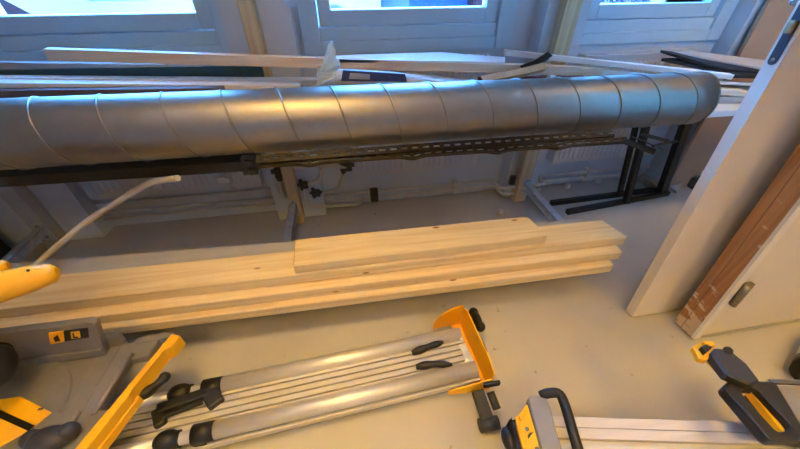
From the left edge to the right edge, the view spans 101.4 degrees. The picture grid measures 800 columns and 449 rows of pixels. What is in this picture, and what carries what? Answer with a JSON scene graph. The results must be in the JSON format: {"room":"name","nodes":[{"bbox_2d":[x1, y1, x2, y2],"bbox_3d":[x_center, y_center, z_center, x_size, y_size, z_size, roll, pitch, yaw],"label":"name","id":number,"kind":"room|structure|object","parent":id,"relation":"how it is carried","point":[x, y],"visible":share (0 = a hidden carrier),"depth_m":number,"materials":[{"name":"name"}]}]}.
{"room":"woodworking shop","nodes":[
{"label":"woodworking shop","id":0,"kind":"room"},
{"bbox_2d":[0,0,715,225],"bbox_3d":[-0.421,-1.279,1.417,7.000,2.700,0.320,-6,39,-7],"label":"wall","id":1,"kind":"structure","parent":0,"point":[489,167],"depth_m":2.04,"materials":[{"name":"paint"}]},
{"bbox_2d":[0,182,112,245],"bbox_3d":[-2.162,-0.961,1.025,0.900,2.700,0.100,-6,39,-7],"label":"trim","id":2,"kind":"structure","parent":1,"relation":"attached to","point":[68,205],"depth_m":1.76,"materials":[{"name":"paint"}]},
{"bbox_2d":[0,0,229,61],"bbox_3d":[-1.282,-1.294,1.086,1.080,1.360,0.163,-6,39,-7],"label":"window","id":3,"kind":"structure","parent":1,"relation":"in","point":[23,37],"depth_m":1.41,"materials":[{"name":"paint"}]},
{"bbox_2d":[77,65,263,200],"bbox_3d":[-1.235,-0.445,1.650,0.888,0.630,0.090,-6,39,-7],"label":"radiator","id":4,"kind":"object","parent":1,"relation":"attached to","point":[108,189],"visible":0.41,"depth_m":1.78,"materials":[{"name":"metal"}]},
{"bbox_2d":[168,65,223,66],"bbox_3d":[-1.234,-0.681,1.451,0.880,0.012,0.078,-6,39,-7],"label":"grille","id":5,"kind":"object","parent":4,"relation":"attached to","point":[168,65],"depth_m":1.50,"materials":[{"name":"metal"}]},
{"bbox_2d":[217,173,246,191],"bbox_3d":[-0.922,-0.247,1.783,0.121,0.174,0.046,-6,39,-7],"label":"sensor","id":6,"kind":"object","parent":4,"relation":"hanging from","point":[224,179],"visible":0.83,"depth_m":1.76,"materials":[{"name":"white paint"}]},
{"bbox_2d":[95,187,271,209],"bbox_3d":[-1.241,-0.153,1.931,0.980,0.047,0.022,-6,39,-7],"label":"pipe trunking","id":7,"kind":"object","parent":1,"relation":"attached to","point":[201,197],"visible":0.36,"depth_m":1.92,"materials":[{"name":"white plastic"}]},
{"bbox_2d":[103,197,273,214],"bbox_3d":[-1.235,-0.112,1.934,0.965,0.019,0.018,-6,39,-7],"label":"pipe","id":8,"kind":"object","parent":1,"relation":"attached to","point":[262,198],"visible":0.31,"depth_m":1.93,"materials":[{"name":"white metal"}]},
{"bbox_2d":[104,202,274,220],"bbox_3d":[-1.235,-0.081,1.959,0.965,0.019,0.018,-6,39,-7],"label":"pipe","id":9,"kind":"object","parent":1,"relation":"attached to","point":[268,203],"visible":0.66,"depth_m":1.95,"materials":[{"name":"metal"}]},
{"bbox_2d":[215,0,326,218],"bbox_3d":[-0.611,-1.125,1.227,0.285,2.700,0.100,-6,39,-7],"label":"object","id":10,"kind":"structure","parent":1,"relation":"attached to","point":[277,21],"depth_m":1.44,"materials":[{"name":"paint"}]},
{"bbox_2d":[277,181,287,198],"bbox_3d":[-0.656,-0.215,1.848,0.064,0.169,0.028,-6,39,-7],"label":"pipe","id":11,"kind":"object","parent":1,"relation":"attached to","point":[280,187],"visible":0.63,"depth_m":1.85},
{"bbox_2d":[284,0,297,8],"bbox_3d":[-0.448,-0.927,1.353,0.065,0.069,0.003,-6,39,-7],"label":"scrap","id":12,"kind":"object","parent":1,"relation":"attached to","point":[292,3],"visible":1,"depth_m":1.36,"materials":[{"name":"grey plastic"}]},
{"bbox_2d":[296,0,517,54],"bbox_3d":[0.044,-1.435,1.259,1.039,1.360,0.163,-6,39,-7],"label":"window","id":13,"kind":"structure","parent":1,"relation":"in","point":[489,25],"depth_m":1.58,"materials":[{"name":"paint"}]},
{"bbox_2d":[348,53,492,176],"bbox_3d":[0.091,-0.587,1.821,0.778,0.625,0.090,-6,39,-7],"label":"radiator","id":14,"kind":"object","parent":1,"relation":"attached to","point":[366,168],"visible":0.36,"depth_m":1.93,"materials":[{"name":"metal"}]},
{"bbox_2d":[322,172,346,193],"bbox_3d":[-0.397,-0.249,1.910,0.207,0.140,0.020,-17,42,-20],"label":"pipe","id":15,"kind":"object","parent":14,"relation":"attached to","point":[343,175],"visible":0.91,"depth_m":1.93,"materials":[{"name":"white metal"}]},
{"bbox_2d":[309,187,321,198],"bbox_3d":[-0.489,-0.185,1.906,0.070,0.066,0.031,-6,39,-7],"label":"radiator valve","id":16,"kind":"object","parent":15,"relation":"attached to","point":[315,193],"visible":1,"depth_m":1.89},
{"bbox_2d":[340,162,353,173],"bbox_3d":[-0.310,-0.338,1.879,0.095,0.090,0.042,-6,39,-7],"label":"radiator valve","id":17,"kind":"object","parent":14,"relation":"attached to","point":[349,165],"visible":0.7,"depth_m":1.87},
{"bbox_2d":[472,53,489,55],"bbox_3d":[0.092,-0.822,1.624,0.770,0.012,0.078,-6,39,-7],"label":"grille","id":18,"kind":"object","parent":14,"relation":"attached to","point":[486,54],"depth_m":1.68,"materials":[{"name":"metal"}]},
{"bbox_2d":[452,179,457,193],"bbox_3d":[0.364,-0.255,2.176,0.024,0.088,0.051,-6,39,-7],"label":"clip","id":19,"kind":"object","parent":1,"relation":"attached to","point":[454,181],"visible":0.86,"depth_m":2.16,"materials":[{"name":"white plastic"}]},
{"bbox_2d":[325,171,646,203],"bbox_3d":[0.635,-0.227,2.180,2.340,0.019,0.118,-6,39,-7],"label":"pipe","id":20,"kind":"object","parent":1,"relation":"attached to","point":[639,172],"visible":0.69,"depth_m":2.17,"materials":[{"name":"white metal"}]},
{"bbox_2d":[303,189,363,207],"bbox_3d":[-0.390,-0.175,1.974,0.366,0.201,0.060,-17,42,-20],"label":"pipe","id":21,"kind":"object","parent":20,"relation":"attached to","point":[305,197],"visible":0.98,"depth_m":1.99,"materials":[{"name":"white metal"}]},
{"bbox_2d":[297,179,308,190],"bbox_3d":[-0.546,-0.226,1.860,0.070,0.066,0.031,-6,39,-7],"label":"radiator valve","id":22,"kind":"object","parent":21,"relation":"attached to","point":[303,184],"visible":0.98,"depth_m":1.85,"materials":[{"name":"black plastic"}]},
{"bbox_2d":[308,164,346,185],"bbox_3d":[-0.425,-0.284,1.855,0.254,0.123,0.034,-11,40,-14],"label":"pipe","id":23,"kind":"object","parent":22,"relation":"attached to","point":[318,180],"visible":0.95,"depth_m":1.84,"materials":[{"name":"white metal"}]},
{"bbox_2d":[324,165,649,197],"bbox_3d":[0.635,-0.263,2.151,2.340,0.019,0.118,-6,39,-7],"label":"pipe","id":24,"kind":"object","parent":1,"relation":"attached to","point":[540,177],"visible":0.97,"depth_m":2.14,"materials":[{"name":"metal"}]},
{"bbox_2d":[370,187,377,201],"bbox_3d":[-0.166,-0.190,2.096,0.050,0.083,0.050,-6,39,-7],"label":"clamp","id":25,"kind":"object","parent":24,"relation":"attached to","point":[373,191],"visible":1,"depth_m":2.07,"materials":[{"name":"black plastic"}]},
{"bbox_2d":[498,0,592,196],"bbox_3d":[0.792,-1.274,1.410,0.220,2.700,0.100,-6,39,-7],"label":"trim","id":26,"kind":"structure","parent":1,"relation":"attached to","point":[546,10],"depth_m":1.65,"materials":[{"name":"paint"}]},
{"bbox_2d":[581,167,591,180],"bbox_3d":[1.306,-0.354,2.299,0.024,0.088,0.051,-6,39,-7],"label":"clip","id":27,"kind":"object","parent":1,"relation":"attached to","point":[587,169],"visible":0.76,"depth_m":2.28,"materials":[{"name":"white plastic"}]},
{"bbox_2d":[546,48,697,163],"bbox_3d":[1.307,-0.700,1.992,0.673,0.635,0.090,-6,39,-7],"label":"radiator","id":28,"kind":"object","parent":1,"relation":"attached to","point":[652,57],"visible":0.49,"depth_m":2.06,"materials":[{"name":"metal"}]},
{"bbox_2d":[579,48,697,57],"bbox_3d":[1.308,-0.938,1.792,0.665,0.012,0.078,-6,39,-7],"label":"grille","id":29,"kind":"object","parent":28,"relation":"attached to","point":[655,53],"depth_m":1.77,"materials":[{"name":"metal"}]},
{"bbox_2d":[579,0,738,44],"bbox_3d":[1.334,-1.571,1.427,0.945,1.360,0.163,-6,39,-7],"label":"window","id":30,"kind":"structure","parent":1,"relation":"in","point":[665,20],"depth_m":1.76,"materials":[{"name":"paint"}]},
{"bbox_2d":[646,0,765,181],"bbox_3d":[2.048,-1.406,1.573,0.463,2.700,0.100,-6,39,-7],"label":"trim","id":31,"kind":"structure","parent":1,"relation":"attached to","point":[746,12],"depth_m":1.82,"materials":[{"name":"paint"}]},
{"bbox_2d":[9,176,799,448],"bbox_3d":[0.022,1.481,0.254,7.000,0.120,5.740,-6,39,-7],"label":"floor","id":32,"kind":"structure","parent":0,"point":[575,335],"depth_m":1.40,"materials":[{"name":"concrete"}]},
{"bbox_2d":[0,238,11,259],"bbox_3d":[-2.346,0.130,1.571,0.550,0.319,0.220,-6,39,-7],"label":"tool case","id":33,"kind":"object","parent":32,"relation":"on","point":[4,248],"visible":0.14,"depth_m":1.72,"materials":[{"name":"black plastic"}]},
{"bbox_2d":[0,186,70,262],"bbox_3d":[-1.850,-0.608,0.788,0.080,2.450,0.805,-6,39,-7],"label":"timber post","id":34,"kind":"object","parent":32,"relation":"on","point":[44,228],"visible":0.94,"depth_m":1.67,"materials":[{"name":"pine"},{"name":"zinc"}]},
{"bbox_2d":[237,0,304,314],"bbox_3d":[-0.554,-0.745,0.957,0.063,2.450,0.805,-6,39,-7],"label":"timber post","id":35,"kind":"object","parent":32,"relation":"on","point":[248,10],"visible":0.47,"depth_m":1.47,"materials":[{"name":"brown wood"}]},
{"bbox_2d":[0,153,261,186],"bbox_3d":[-1.041,-0.202,1.192,1.038,0.086,0.104,-5,39,-6],"label":"metal beam","id":36,"kind":"structure","parent":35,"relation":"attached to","point":[245,163],"depth_m":1.20,"materials":[{"name":"black plastic"}]},
{"bbox_2d":[30,175,180,265],"bbox_3d":[-1.138,-0.007,1.239,0.692,0.354,0.160,-13,41,-15],"label":"conduit pipe","id":37,"kind":"object","parent":36,"relation":"hanging from","point":[174,178],"visible":0.83,"depth_m":1.27,"materials":[{"name":"grey plastic"}]},
{"bbox_2d":[0,75,317,84],"bbox_3d":[-0.987,-0.593,1.342,1.370,0.112,0.050,-8,40,-10],"label":"trim","id":38,"kind":"structure","parent":35,"relation":"on","point":[302,80],"depth_m":1.34,"materials":[{"name":"paint"}]},
{"bbox_2d":[0,66,264,76],"bbox_3d":[-1.135,-0.604,1.319,1.109,0.091,0.012,-8,40,-10],"label":"board","id":39,"kind":"object","parent":38,"relation":"on","point":[201,71],"visible":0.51,"depth_m":1.33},
{"bbox_2d":[0,61,168,68],"bbox_3d":[-1.327,-0.610,1.298,0.747,0.100,0.030,-7,40,-8],"label":"trim","id":40,"kind":"structure","parent":39,"relation":"on","point":[3,64],"depth_m":1.28,"materials":[{"name":"white wood"}]},
{"bbox_2d":[0,79,300,89],"bbox_3d":[-1.026,-0.543,1.310,1.211,0.137,0.050,-8,40,-10],"label":"trim","id":41,"kind":"structure","parent":38,"relation":"on","point":[4,83],"depth_m":1.28,"materials":[{"name":"paint"}]},
{"bbox_2d":[0,85,224,97],"bbox_3d":[-1.159,-0.507,1.251,0.903,0.077,0.050,-8,40,-9],"label":"trim","id":42,"kind":"structure","parent":41,"relation":"on","point":[29,91],"depth_m":1.23,"materials":[{"name":"laminate"}]},
{"bbox_2d":[271,167,282,181],"bbox_3d":[-0.645,-0.289,1.788,0.110,0.104,0.048,-6,39,-7],"label":"radiator valve","id":43,"kind":"object","parent":35,"relation":"attached to","point":[276,171],"visible":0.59,"depth_m":1.77,"materials":[{"name":"black plastic"}]},
{"bbox_2d":[292,166,302,168],"bbox_3d":[-0.590,-0.305,1.791,0.122,0.048,0.025,-8,40,-9],"label":"pipe","id":44,"kind":"object","parent":43,"relation":"attached to","point":[294,167],"visible":0.34,"depth_m":1.78,"materials":[{"name":"white metal"}]},
{"bbox_3d":[-0.600,0.178,1.480,2.960,0.048,0.155,-6,39,-7],"label":"plank","id":45,"kind":"object","parent":35,"relation":"on","visible":0},
{"bbox_2d":[10,219,582,274],"bbox_3d":[-0.585,0.123,1.472,2.999,0.043,0.215,-6,39,-7],"label":"plank","id":46,"kind":"object","parent":45,"relation":"on","point":[89,264],"visible":0.28,"depth_m":1.41,"materials":[{"name":"beige wood"}]},
{"bbox_3d":[0.033,-0.476,1.503,4.950,0.056,0.138,-6,39,-7],"label":"board","id":47,"kind":"object","parent":35,"relation":"on","visible":0},
{"bbox_2d":[707,103,740,117],"bbox_3d":[1.675,-0.575,1.632,0.676,0.046,0.090,-8,40,-9],"label":"board","id":48,"kind":"object","parent":47,"relation":"on","point":[728,109],"visible":0.06,"depth_m":1.58,"materials":[{"name":"paint"}]},
{"bbox_2d":[718,95,743,103],"bbox_3d":[1.724,-0.634,1.654,0.544,0.049,0.030,-6,39,-7],"label":"trim","id":49,"kind":"structure","parent":48,"relation":"on","point":[723,99],"depth_m":1.63,"materials":[{"name":"white wood"}]},
{"bbox_2d":[721,87,747,96],"bbox_3d":[1.600,-0.662,1.624,0.281,0.054,0.050,-5,39,-6],"label":"pine offcut","id":50,"kind":"object","parent":49,"relation":"on","point":[724,91],"visible":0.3,"depth_m":1.61,"materials":[{"name":"beige wood"}]},
{"bbox_2d":[721,85,749,95],"bbox_3d":[0.015,-0.525,1.480,4.720,0.078,0.100,-6,39,-8],"label":"board","id":51,"kind":"object","parent":47,"relation":"on","point":[725,86],"visible":0.02,"depth_m":1.71,"materials":[{"name":"wood"}]},
{"bbox_2d":[317,66,469,85],"bbox_3d":[0.057,-0.611,1.379,0.785,0.116,0.137,-5,39,-6],"label":"wrapped package","id":52,"kind":"object","parent":51,"relation":"on","point":[348,76],"visible":0.53,"depth_m":1.31,"materials":[{"name":"white plastic"}]},
{"bbox_2d":[315,40,342,85],"bbox_3d":[-0.290,-0.634,1.294,0.118,0.159,0.060,-6,39,-7],"label":"plastic bag","id":53,"kind":"object","parent":52,"relation":"on","point":[331,64],"visible":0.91,"depth_m":1.29,"materials":[{"name":"white plastic"}]},
{"bbox_2d":[349,73,369,78],"bbox_3d":[-0.160,-0.586,1.293,0.084,0.025,0.005,-2,39,-3],"label":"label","id":54,"kind":"object","parent":52,"relation":"attached to","point":[351,75],"depth_m":1.29,"materials":[{"name":"white paper"}]},
{"bbox_2d":[480,63,547,79],"bbox_3d":[0.496,-0.655,1.425,0.305,0.069,0.036,-10,40,-12],"label":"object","id":55,"kind":"object","parent":52,"relation":"on","point":[517,73],"visible":0.83,"depth_m":1.43,"materials":[{"name":"beige wood"}]},
{"bbox_2d":[478,75,583,79],"bbox_3d":[0.610,-0.671,1.507,0.530,0.044,0.020,-7,40,-9],"label":"strip","id":56,"kind":"object","parent":52,"relation":"on","point":[479,77],"visible":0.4,"depth_m":1.50,"materials":[{"name":"beige wood"}]},
{"bbox_2d":[719,80,752,85],"bbox_3d":[1.723,-0.708,1.646,0.569,0.064,0.030,-6,39,-7],"label":"trim","id":57,"kind":"structure","parent":51,"relation":"on","point":[720,81],"depth_m":1.62,"materials":[{"name":"paint"}]},
{"bbox_2d":[545,63,647,75],"bbox_3d":[1.069,-0.732,1.589,0.753,0.080,0.030,2,39,2],"label":"trim","id":58,"kind":"structure","parent":57,"relation":"on","point":[605,72],"depth_m":1.58,"materials":[{"name":"paint"}]},
{"bbox_2d":[503,49,733,79],"bbox_3d":[1.039,-0.763,1.560,1.088,0.114,0.035,2,39,3],"label":"trim","id":59,"kind":"structure","parent":57,"relation":"on","point":[515,53],"depth_m":1.55,"materials":[{"name":"paint"}]},
{"bbox_2d":[43,47,621,75],"bbox_3d":[-0.109,-0.687,1.401,2.388,0.198,0.035,-6,39,-7],"label":"batten","id":60,"kind":"object","parent":59,"relation":"on","point":[52,53],"visible":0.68,"depth_m":1.31,"materials":[{"name":"beige wood"}]},
{"bbox_2d":[336,52,504,64],"bbox_3d":[0.094,-0.735,1.455,0.834,0.055,0.110,-6,39,-7],"label":"sheet","id":61,"kind":"object","parent":60,"relation":"on","point":[434,57],"visible":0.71,"depth_m":1.46,"materials":[{"name":"paint"}]},
{"bbox_2d":[520,52,552,67],"bbox_3d":[0.617,-0.727,1.476,0.182,0.069,0.040,-22,44,-25],"label":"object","id":62,"kind":"object","parent":60,"relation":"on","point":[546,56],"visible":0.73,"depth_m":1.47,"materials":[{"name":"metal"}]},
{"bbox_2d":[661,58,757,78],"bbox_3d":[1.609,-0.791,1.649,0.600,0.082,0.164,6,39,7],"label":"sheet","id":63,"kind":"object","parent":57,"relation":"on","point":[677,61],"visible":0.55,"depth_m":1.62,"materials":[{"name":"black"}]},
{"bbox_2d":[660,50,758,72],"bbox_3d":[1.619,-0.832,1.667,0.618,0.101,0.190,-6,39,-7],"label":"sheet","id":64,"kind":"object","parent":63,"relation":"on","point":[726,67],"visible":0.55,"depth_m":1.62,"materials":[{"name":"black"}]},
{"bbox_2d":[665,50,764,69],"bbox_3d":[1.677,-0.867,1.700,0.658,0.076,0.148,3,39,4],"label":"sheet","id":65,"kind":"object","parent":64,"relation":"on","point":[734,60],"visible":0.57,"depth_m":1.69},
{"bbox_2d":[105,305,500,448],"bbox_3d":[-0.487,0.594,1.126,1.725,0.142,0.435,-6,39,-7],"label":"stand","id":66,"kind":"object","parent":32,"relation":"on","point":[211,410],"visible":0.98,"depth_m":1.12,"materials":[{"name":"metal"}]},
{"bbox_2d":[0,260,185,448],"bbox_3d":[-1.103,0.400,0.872,0.804,0.521,0.483,-6,39,-7],"label":"saw","id":67,"kind":"object","parent":66,"relation":"on","point":[59,379],"visible":1,"depth_m":0.94,"materials":[{"name":"yellow metal"}]},
{"bbox_2d":[101,260,612,333],"bbox_3d":[-0.538,0.299,1.333,3.020,0.044,0.147,-6,39,-7],"label":"plank","id":68,"kind":"object","parent":32,"relation":"on","point":[327,301],"visible":0.41,"depth_m":1.32,"materials":[{"name":"beige wood"}]},
{"bbox_2d":[0,245,621,327],"bbox_3d":[-0.526,0.249,1.321,3.052,0.046,0.144,-6,39,-7],"label":"plank","id":69,"kind":"object","parent":68,"relation":"on","point":[226,299],"visible":0.48,"depth_m":1.29,"materials":[{"name":"beige wood"}]},
{"bbox_2d":[0,220,626,317],"bbox_3d":[-0.525,0.177,1.331,3.071,0.048,0.156,-6,39,-7],"label":"plank","id":70,"kind":"object","parent":69,"relation":"on","point":[153,282],"visible":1,"depth_m":1.28,"materials":[{"name":"beige wood"}]},
{"bbox_2d":[293,217,546,272],"bbox_3d":[0.093,0.073,1.382,1.046,0.045,0.155,-6,39,-7],"label":"plank","id":71,"kind":"object","parent":70,"relation":"on","point":[350,250],"visible":1,"depth_m":1.35,"materials":[{"name":"beige wood"}]},
{"bbox_2d":[497,209,502,214],"bbox_3d":[0.626,-0.078,2.048,0.042,0.040,0.042,-6,39,-7],"label":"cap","id":72,"kind":"object","parent":32,"relation":"on","point":[499,211],"visible":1,"depth_m":2.03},
{"bbox_2d":[508,0,601,220],"bbox_3d":[0.830,-0.891,1.137,0.115,2.450,0.805,-6,39,-7],"label":"timber post","id":73,"kind":"object","parent":32,"relation":"on","point":[568,11],"depth_m":1.77,"materials":[{"name":"brown wood"}]},
{"bbox_2d":[0,71,720,169],"bbox_3d":[-0.466,-0.378,1.196,3.673,0.295,0.228,-7,40,-9],"label":"spiral duct","id":74,"kind":"object","parent":73,"relation":"on","point":[36,131],"visible":1,"depth_m":1.15,"materials":[{"name":"silver metal"}]},
{"bbox_2d":[256,130,614,165],"bbox_3d":[0.193,-0.304,1.270,1.428,0.047,0.038,-7,40,-8],"label":"rail","id":75,"kind":"object","parent":74,"relation":"attached to","point":[283,159],"visible":0.98,"depth_m":1.25,"materials":[{"name":"metal"}]},
{"bbox_2d":[258,137,626,168],"bbox_3d":[0.221,-0.280,1.264,1.470,0.045,0.038,-6,39,-7],"label":"rail","id":76,"kind":"object","parent":75,"relation":"attached to","point":[608,141],"visible":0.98,"depth_m":1.27,"materials":[{"name":"metal"}]},
{"bbox_2d":[622,133,678,154],"bbox_3d":[1.027,-0.345,1.343,0.221,0.039,0.135,-23,44,-26],"label":"scrap","id":77,"kind":"object","parent":76,"relation":"attached to","point":[627,142],"visible":1,"depth_m":1.33,"materials":[{"name":"metal"}]},
{"bbox_2d":[564,183,569,188],"bbox_3d":[1.164,-0.268,2.282,0.042,0.040,0.042,-6,39,-7],"label":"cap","id":78,"kind":"object","parent":32,"relation":"on","point":[566,185],"visible":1,"depth_m":2.27,"materials":[{"name":"white plastic"}]},
{"bbox_2d":[549,124,691,214],"bbox_3d":[1.408,-0.407,1.996,0.862,0.614,0.229,-6,39,-7],"label":"trestle","id":79,"kind":"object","parent":32,"relation":"on","point":[682,133],"visible":0.7,"depth_m":2.09,"materials":[{"name":"black metal"}]},
{"bbox_2d":[637,173,658,187],"bbox_3d":[1.750,-0.283,2.276,0.054,0.082,0.189,-19,43,-21],"label":"timber offcut","id":80,"kind":"object","parent":32,"relation":"on","point":[643,178],"visible":0.64,"depth_m":2.28,"materials":[{"name":"beige wood"}]},
{"bbox_2d":[501,341,799,448],"bbox_3d":[0.991,0.587,0.957,1.406,0.390,0.339,1,39,1],"label":"stand","id":81,"kind":"object","parent":32,"relation":"on","point":[768,413],"visible":1,"depth_m":0.90,"materials":[{"name":"metal"}]},
{"bbox_2d":[669,182,683,192],"bbox_3d":[1.940,-0.291,2.287,0.194,0.068,0.059,-31,48,-32],"label":"timber offcut","id":82,"kind":"object","parent":32,"relation":"on","point":[675,187],"visible":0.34,"depth_m":2.26,"materials":[{"name":"white wood"}]},
{"bbox_2d":[687,170,703,189],"bbox_3d":[2.149,-0.328,2.280,0.270,0.135,0.110,-10,40,-12],"label":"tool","id":83,"kind":"object","parent":32,"relation":"on","point":[693,180],"visible":0.15,"depth_m":2.26,"materials":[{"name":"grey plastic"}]},
{"bbox_2d":[625,0,799,316],"bbox_3d":[1.455,-0.481,0.958,0.914,2.033,0.203,-6,39,-7],"label":"door leaf","id":84,"kind":"structure","parent":32,"relation":"on","point":[763,133],"depth_m":1.10,"materials":[{"name":"paint"}]},
{"bbox_2d":[669,0,794,186],"bbox_3d":[1.985,-1.053,1.734,0.260,1.951,0.107,-6,39,-7],"label":"leaning board","id":85,"kind":"object","parent":32,"relation":"on","point":[773,16],"visible":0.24,"depth_m":1.90,"materials":[{"name":"white wood"}]},
{"bbox_2d":[675,143,799,338],"bbox_3d":[1.696,-0.465,0.871,0.999,2.117,0.271,-6,39,-7],"label":"door","id":86,"kind":"structure","parent":32,"relation":"on","point":[754,283],"depth_m":1.20,"materials":[{"name":"white paint"}]},
{"bbox_2d":[789,346,799,379],"bbox_3d":[1.613,0.513,1.256,0.292,0.120,0.120,-25,45,-28],"label":"canister","id":87,"kind":"object","parent":32,"relation":"on","point":[794,368],"visible":0.99,"depth_m":1.24,"materials":[{"name":"black plastic"}]},
{"label":"outside","id":88,"kind":"structure","parent":0,"visible":0},
{"bbox_3d":[-0.208,-18.510,25.494,70.000,0.200,57.880,-6,39,-7],"label":"pavement","id":89,"kind":"object","parent":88,"visible":0},
{"bbox_2d":[0,0,30,14],"bbox_3d":[-5.853,-1.842,3.617,1.740,1.500,3.940,11,40,13],"label":"car","id":90,"kind":"object","parent":89,"relation":"on","point":[10,9],"visible":0.02,"depth_m":3.98,"materials":[{"name":"metal"}]},
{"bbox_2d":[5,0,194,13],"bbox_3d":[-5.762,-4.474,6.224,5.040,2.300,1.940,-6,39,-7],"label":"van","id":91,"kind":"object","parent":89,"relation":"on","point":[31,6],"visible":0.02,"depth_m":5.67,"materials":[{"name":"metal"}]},
{"bbox_2d":[329,0,380,8],"bbox_3d":[-0.320,-6.967,9.295,5.240,2.300,1.940,-6,39,-7],"label":"van","id":92,"kind":"object","parent":89,"relation":"on","point":[333,3],"visible":0.07,"depth_m":8.74,"materials":[{"name":"metal"}]},
{"bbox_2d":[381,0,466,7],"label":"window","id":93,"kind":"structure","parent":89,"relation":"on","point":[384,3],"depth_m":5.21,"materials":[{"name":"glass"}]},
{"bbox_2d":[467,0,482,5],"bbox_3d":[1.208,-3.097,5.322,0.320,1.300,0.360,-6,39,-7],"label":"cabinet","id":94,"kind":"object","parent":89,"relation":"on","point":[469,2],"visible":0.02,"depth_m":4.93,"materials":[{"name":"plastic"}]},
{"bbox_2d":[600,0,660,2],"bbox_3d":[4.199,-5.176,7.089,5.040,2.300,1.940,-6,39,-7],"label":"van","id":95,"kind":"object","parent":89,"relation":"on","point":[602,1],"visible":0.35,"depth_m":6.51,"materials":[{"name":"metal"}]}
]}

